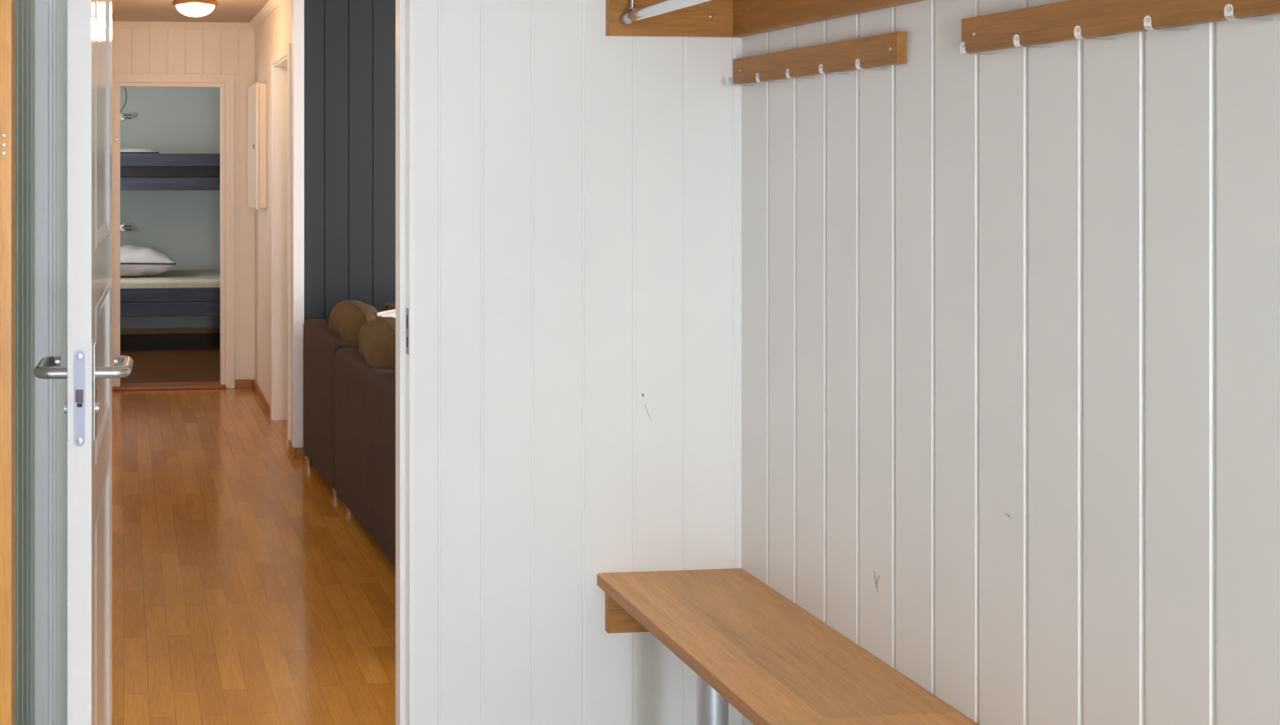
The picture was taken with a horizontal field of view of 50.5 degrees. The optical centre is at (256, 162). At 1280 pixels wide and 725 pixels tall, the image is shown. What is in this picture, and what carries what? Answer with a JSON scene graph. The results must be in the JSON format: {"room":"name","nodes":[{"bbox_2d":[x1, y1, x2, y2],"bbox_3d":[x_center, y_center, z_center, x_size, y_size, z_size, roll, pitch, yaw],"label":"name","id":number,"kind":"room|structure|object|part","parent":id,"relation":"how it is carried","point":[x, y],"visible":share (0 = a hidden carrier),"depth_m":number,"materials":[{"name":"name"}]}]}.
{"room":"entrance hall","nodes":[
{"label":"entrance hall","id":0,"kind":"room"},
{"bbox_2d":[16,0,34,724],"bbox_3d":[-0.222,0.290,-0.275,0.100,2.440,6.299,0,0,-6],"label":"wall","id":1,"kind":"structure","parent":0,"point":[25,8],"depth_m":2.56,"materials":[{"name":"grey paint"}]},
{"bbox_2d":[0,0,16,724],"bbox_3d":[-0.351,0.410,1.532,0.020,2.200,1.160,0,0,-6],"label":"trim","id":2,"kind":"structure","parent":1,"relation":"attached to","point":[8,8],"depth_m":2.03,"materials":[{"name":"brown wood"}]},
{"bbox_2d":[120,87,220,328],"bbox_3d":[-0.521,0.290,11.177,2.700,2.440,0.100,0,0,-6],"label":"wall","id":3,"kind":"structure","parent":0,"point":[183,224],"depth_m":11.11,"materials":[{"name":"grey paint"}]},
{"bbox_2d":[120,87,131,120],"bbox_3d":[-1.142,-0.578,11.013,0.076,0.426,0.144,0,0,-36],"label":"reading lamp","id":4,"kind":"object","parent":3,"relation":"attached to","point":[123,116],"visible":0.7,"depth_m":11.04,"materials":[{"name":"metal"}]},
{"bbox_3d":[-1.122,-0.395,10.983,0.067,0.044,0.043,0,0,-6],"label":"lamp shade","id":5,"kind":"part","parent":4,"relation":"part of","materials":[{"name":"metal"}]},
{"bbox_2d":[120,221,131,231],"bbox_3d":[-1.141,0.559,11.008,0.101,0.092,0.106,0,0,-6],"label":"reading lamp","id":6,"kind":"object","parent":3,"relation":"attached to","point":[123,228],"visible":0.84,"depth_m":10.97,"materials":[{"name":"metal"}]},
{"bbox_3d":[-1.122,0.575,10.983,0.067,0.044,0.043,0,0,-6],"label":"lamp shade","id":7,"kind":"part","parent":6,"relation":"part of","materials":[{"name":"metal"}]},
{"bbox_2d":[120,327,220,334],"bbox_3d":[-0.590,1.484,11.113,2.350,0.052,0.012,0,0,-6],"label":"baseboard","id":8,"kind":"structure","parent":3,"relation":"attached to","point":[168,330],"depth_m":11.09,"materials":[{"name":"brown wood"}]},
{"bbox_2d":[111,29,254,379],"bbox_3d":[-0.120,0.290,8.504,2.460,2.440,0.100,0,0,-6],"label":"wall","id":9,"kind":"structure","parent":0,"point":[176,51],"depth_m":8.45,"materials":[{"name":"paint"}]},
{"bbox_2d":[111,381,226,390],"bbox_3d":[-0.595,1.498,8.437,0.776,0.024,0.155,0,0,-6],"label":"trim","id":10,"kind":"structure","parent":9,"relation":"attached to","point":[214,385],"depth_m":8.38,"materials":[{"name":"brown wood"}]},
{"bbox_2d":[111,73,234,388],"bbox_3d":[-0.584,0.462,8.444,0.873,2.097,0.122,0,0,-6],"label":"trim","id":11,"kind":"structure","parent":9,"relation":"attached to","point":[225,82],"depth_m":8.43,"materials":[{"name":"paint"}]},
{"bbox_2d":[111,21,254,29],"bbox_3d":[-0.623,-0.907,8.380,1.232,0.045,0.040,0,0,-6],"label":"trim","id":12,"kind":"structure","parent":9,"relation":"attached to","point":[115,25],"depth_m":8.39,"materials":[{"name":"paint"}]},
{"bbox_2d":[234,379,252,388],"bbox_3d":[-0.085,1.482,8.451,0.120,0.055,0.012,0,0,-6],"label":"baseboard","id":13,"kind":"structure","parent":9,"relation":"attached to","point":[238,383],"depth_m":8.44,"materials":[{"name":"brown wood"}]},
{"bbox_2d":[111,0,268,23],"bbox_3d":[1.365,-0.980,7.290,5.160,0.100,8.226,0,0,-6],"label":"ceiling","id":14,"kind":"structure","parent":0,"point":[241,11],"depth_m":7.80,"materials":[{"name":"beige paint"}]},
{"bbox_2d":[172,0,218,17],"bbox_3d":[-0.337,-0.865,6.953,0.254,0.128,0.254,0,0,-6],"label":"ceiling lamp","id":15,"kind":"object","parent":14,"relation":"attached to","point":[189,8],"visible":1,"depth_m":6.88,"materials":[{"name":"glass"}]},
{"bbox_2d":[111,333,395,724],"bbox_3d":[1.250,1.560,7.245,5.400,0.100,8.290,0,0,-6],"label":"floor","id":16,"kind":"structure","parent":0,"point":[245,591],"depth_m":4.65,"materials":[{"name":"laminate"}]},
{"bbox_2d":[120,153,220,317],"bbox_3d":[-0.502,0.700,10.515,2.040,1.620,1.020,0,0,-6],"label":"bunk bed","id":17,"kind":"object","parent":16,"relation":"on","point":[138,171],"visible":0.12,"depth_m":9.99,"materials":[{"name":"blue wood"}]},
{"bbox_2d":[120,269,220,302],"bbox_3d":[-0.501,1.034,10.525,1.894,0.193,0.940,0,0,-6],"label":"mattress","id":18,"kind":"object","parent":17,"relation":"on","point":[206,278],"visible":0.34,"depth_m":10.08,"materials":[{"name":"beige fabric"}]},
{"bbox_2d":[120,244,175,276],"bbox_3d":[-1.000,0.808,10.372,0.629,0.260,0.510,0,0,-9],"label":"pillow","id":19,"kind":"object","parent":18,"relation":"on","point":[135,261],"visible":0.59,"depth_m":10.18,"materials":[{"name":"white fabric"}]},
{"bbox_3d":[-0.453,0.077,10.046,2.040,0.086,0.024,0,0,-6],"label":"rail","id":20,"kind":"part","parent":17,"relation":"part of","materials":[{"name":"blue wood"}]},
{"bbox_3d":[-0.450,1.164,10.020,2.040,0.112,0.025,0,0,-6],"label":"rail","id":21,"kind":"part","parent":17,"relation":"part of","materials":[{"name":"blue wood"}]},
{"bbox_3d":[-0.450,1.052,10.020,2.040,0.107,0.025,0,0,-6],"label":"rail","id":22,"kind":"part","parent":17,"relation":"part of","materials":[{"name":"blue wood"}]},
{"bbox_3d":[-0.450,0.173,10.020,2.040,0.102,0.025,0,0,-6],"label":"rail","id":23,"kind":"part","parent":17,"relation":"part of","materials":[{"name":"blue wood"}]},
{"bbox_3d":[-0.450,-0.018,10.020,2.040,0.099,0.025,0,0,-6],"label":"rail","id":24,"kind":"part","parent":17,"relation":"part of","materials":[{"name":"blue wood"}]},
{"bbox_3d":[-0.501,0.063,10.526,1.894,0.196,0.940,0,0,-6],"label":"mattress","id":25,"kind":"object","parent":17,"relation":"on","visible":0},
{"bbox_2d":[120,147,158,153],"bbox_3d":[-1.043,-0.077,10.398,0.470,0.081,0.430,0,0,-6],"label":"pillow","id":26,"kind":"object","parent":25,"relation":"on","point":[129,150],"visible":0.4,"depth_m":10.21,"materials":[{"name":"white fabric"}]},
{"bbox_2d":[302,319,395,567],"bbox_3d":[1.361,1.148,5.196,2.006,0.724,2.550,0,0,-6],"label":"sofa","id":27,"kind":"object","parent":16,"relation":"on","point":[349,403],"visible":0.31,"depth_m":5.22,"materials":[{"name":"brown fabric"}]},
{"bbox_3d":[0.260,1.485,6.282,0.040,0.050,0.039,0,0,-6],"label":"leg","id":28,"kind":"part","parent":27,"relation":"part of","materials":[{"name":"metal"}]},
{"bbox_3d":[0.360,1.485,5.709,0.040,0.050,0.039,0,0,-6],"label":"leg","id":29,"kind":"part","parent":27,"relation":"part of","materials":[{"name":"metal"}]},
{"bbox_2d":[328,299,378,349],"bbox_3d":[0.490,0.858,5.913,0.254,0.405,0.605,0,0,-8],"label":"sofa cushion","id":30,"kind":"object","parent":27,"relation":"on","point":[347,317],"visible":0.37,"depth_m":5.73,"materials":[{"name":"brown fabric"}]},
{"bbox_2d":[358,316,395,371],"bbox_3d":[0.576,0.858,5.261,0.280,0.405,0.605,0,0,-3],"label":"sofa cushion","id":31,"kind":"object","parent":27,"relation":"on","point":[377,336],"visible":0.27,"depth_m":5.06,"materials":[{"name":"brown fabric"}]},
{"bbox_2d":[376,308,395,318],"bbox_3d":[0.755,0.857,5.755,0.454,0.454,0.162,0,0,-33],"label":"throw cushion","id":32,"kind":"object","parent":27,"relation":"on","point":[392,312],"visible":0.06,"depth_m":5.69,"materials":[{"name":"white fabric"}]},
{"bbox_2d":[385,303,395,310],"bbox_3d":[0.939,0.879,6.173,0.628,0.377,0.191,0,0,-6],"label":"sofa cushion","id":33,"kind":"object","parent":27,"relation":"on","point":[388,306],"visible":0.02,"depth_m":6.14,"materials":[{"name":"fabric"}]},
{"bbox_2d":[254,0,291,441],"bbox_3d":[0.147,0.290,7.466,0.110,2.440,2.020,0,0,-6],"label":"wall","id":34,"kind":"structure","parent":0,"point":[275,32],"depth_m":7.84,"materials":[{"name":"paint"}]},
{"bbox_2d":[247,82,267,209],"bbox_3d":[-0.005,-0.100,7.993,0.082,0.777,0.544,0,0,-6],"label":"upper cabinet","id":35,"kind":"object","parent":34,"relation":"attached to","point":[257,93],"visible":1,"depth_m":7.73,"materials":[{"name":"wood"}]},
{"bbox_3d":[-0.021,-0.100,7.992,0.018,0.777,0.544,0,0,-6],"label":"door","id":36,"kind":"part","parent":35,"relation":"part of","materials":[{"name":"wood"}]},
{"bbox_2d":[249,0,284,29],"bbox_3d":[0.074,-0.907,7.438,0.040,0.045,1.979,0,0,-6],"label":"trim","id":37,"kind":"structure","parent":34,"relation":"attached to","point":[271,5],"depth_m":7.65,"materials":[{"name":"paint"}]},
{"bbox_2d":[252,379,295,458],"bbox_3d":[0.087,1.482,7.452,0.012,0.055,2.035,0,0,-6],"label":"baseboard","id":38,"kind":"structure","parent":34,"relation":"attached to","point":[257,389],"depth_m":7.72,"materials":[{"name":"brown wood"}]},
{"bbox_2d":[270,42,290,448],"bbox_3d":[0.187,0.443,7.038,0.124,2.135,0.830,0,0,-6],"label":"trim","id":39,"kind":"structure","parent":34,"relation":"attached to","point":[281,60],"depth_m":7.38,"materials":[{"name":"white wood"}]},
{"bbox_2d":[303,0,395,322],"bbox_3d":[2.048,0.290,6.695,3.728,2.440,0.112,0,0,-6],"label":"wall","id":40,"kind":"structure","parent":0,"point":[350,45],"depth_m":6.49,"materials":[{"name":"blue paint"}]},
{"bbox_2d":[291,0,303,448],"bbox_3d":[0.212,0.262,6.461,0.056,2.384,0.062,0,0,-6],"label":"trim","id":41,"kind":"structure","parent":40,"relation":"attached to","point":[297,5],"depth_m":6.43,"materials":[{"name":"white wood"}]},
{"bbox_2d":[295,448,305,459],"bbox_3d":[2.054,1.482,6.630,3.728,0.055,0.014,0,0,-6],"label":"baseboard","id":42,"kind":"structure","parent":40,"relation":"attached to","point":[299,453],"depth_m":6.43,"materials":[{"name":"brown wood"}]},
{"bbox_2d":[34,0,741,724],"bbox_3d":[0.328,0.290,2.996,1.878,2.440,0.097,0,0,-6],"label":"wall","id":43,"kind":"structure","parent":0,"point":[578,187],"depth_m":2.99,"materials":[{"name":"white paint"}]},
{"bbox_2d":[55,0,67,724],"bbox_3d":[-0.416,0.450,2.913,0.087,2.120,0.107,0,0,-6],"label":"trim","id":44,"kind":"structure","parent":43,"relation":"attached to","point":[61,5],"depth_m":2.86,"materials":[{"name":"grey paint"}]},
{"bbox_2d":[34,0,133,724],"bbox_3d":[-0.327,0.479,2.525,0.173,2.038,0.712,0,0,-4],"label":"door","id":45,"kind":"structure","parent":43,"relation":"in","point":[90,372],"depth_m":2.18,"materials":[{"name":"white paint"}]},
{"bbox_3d":[-0.368,0.373,2.296,0.062,0.020,0.155,0,0,-4],"label":"handle","id":46,"kind":"part","parent":45,"relation":"part of","materials":[{"name":"metal"}]},
{"bbox_3d":[-0.336,0.435,2.231,0.006,0.020,0.020,0,0,-4],"label":"turn knob","id":47,"kind":"part","parent":45,"relation":"part of","materials":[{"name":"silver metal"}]},
{"bbox_3d":[-0.305,0.407,2.174,0.019,0.166,0.003,0,0,-4],"label":"lock plate","id":48,"kind":"part","parent":45,"relation":"part of","materials":[{"name":"silver metal"}]},
{"bbox_3d":[-0.286,0.405,2.234,0.004,0.170,0.042,0,0,-4],"label":"plate","id":49,"kind":"part","parent":45,"relation":"part of","materials":[{"name":"silver metal"}]},
{"bbox_3d":[-0.281,0.435,2.234,0.006,0.020,0.020,0,0,-4],"label":"turn knob","id":50,"kind":"part","parent":45,"relation":"part of","materials":[{"name":"silver metal"}]},
{"bbox_3d":[-0.257,0.373,2.304,0.062,0.020,0.155,0,0,-4],"label":"handle","id":51,"kind":"part","parent":45,"relation":"part of","materials":[{"name":"metal"}]},
{"bbox_2d":[395,0,413,724],"bbox_3d":[0.352,0.470,2.998,0.023,2.080,0.098,0,0,-6],"label":"trim","id":52,"kind":"structure","parent":43,"relation":"attached to","point":[404,8],"depth_m":3.00,"materials":[{"name":"grey wood"}]},
{"bbox_3d":[0.356,0.398,2.970,0.003,0.108,0.024,0,0,-6],"label":"strike plate","id":53,"kind":"part","parent":52,"relation":"part of","materials":[{"name":"grey metal"}]},
{"bbox_2d":[741,0,1279,724],"bbox_3d":[1.545,0.290,-0.089,0.101,2.440,6.299,0,0,-6],"label":"wall","id":54,"kind":"structure","parent":0,"point":[1010,317],"depth_m":2.10,"materials":[{"name":"white paint"}]},
{"bbox_2d":[605,0,925,37],"bbox_3d":[1.089,-0.475,2.145,0.338,0.350,1.758,0,0,-6],"label":"shelf","id":55,"kind":"object","parent":54,"relation":"attached to","point":[625,18],"visible":1,"depth_m":2.96,"materials":[{"name":"brown wood"}]},
{"bbox_3d":[0.966,-0.342,2.132,0.018,0.029,1.716,0,0,-6],"label":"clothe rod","id":56,"kind":"part","parent":55,"relation":"part of","materials":[{"name":"silver metal"}]},
{"bbox_3d":[1.000,-0.475,3.010,0.335,0.350,0.020,0,0,-6],"label":"panel","id":57,"kind":"part","parent":55,"relation":"part of","materials":[{"name":"brown wood"}]},
{"bbox_3d":[1.242,-0.390,2.161,0.030,0.180,1.718,0,0,-6],"label":"panel","id":58,"kind":"part","parent":55,"relation":"part of","materials":[{"name":"brown wood"}]},
{"bbox_2d":[728,31,906,86],"bbox_3d":[1.170,-0.213,2.712,0.059,0.067,0.645,0,0,-6],"label":"hook rail","id":59,"kind":"object","parent":54,"relation":"attached to","point":[866,53],"visible":1,"depth_m":2.64,"materials":[{"name":"brown wood"}]},
{"bbox_2d":[960,0,1279,54],"bbox_3d":[1.257,-0.217,1.887,0.059,0.067,0.645,0,0,-6],"label":"hook rail","id":60,"kind":"object","parent":54,"relation":"attached to","point":[1072,20],"visible":1,"depth_m":1.90,"materials":[{"name":"brown wood"}]},
{"bbox_3d":[0.665,1.560,-0.217,1.878,0.100,6.429,0,0,-6],"label":"floor","id":61,"kind":"structure","parent":0,"visible":0},
{"bbox_2d":[597,568,979,724],"bbox_3d":[1.085,1.244,2.049,0.368,0.533,1.948,0,0,-6],"label":"bench","id":62,"kind":"object","parent":61,"relation":"on","point":[748,647],"visible":1,"depth_m":2.51,"materials":[{"name":"brown wood"}]},
{"bbox_3d":[0.899,1.259,2.490,0.090,0.503,0.090,0,0,-6],"label":"leg","id":63,"kind":"part","parent":62,"relation":"part of","materials":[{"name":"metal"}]}
]}

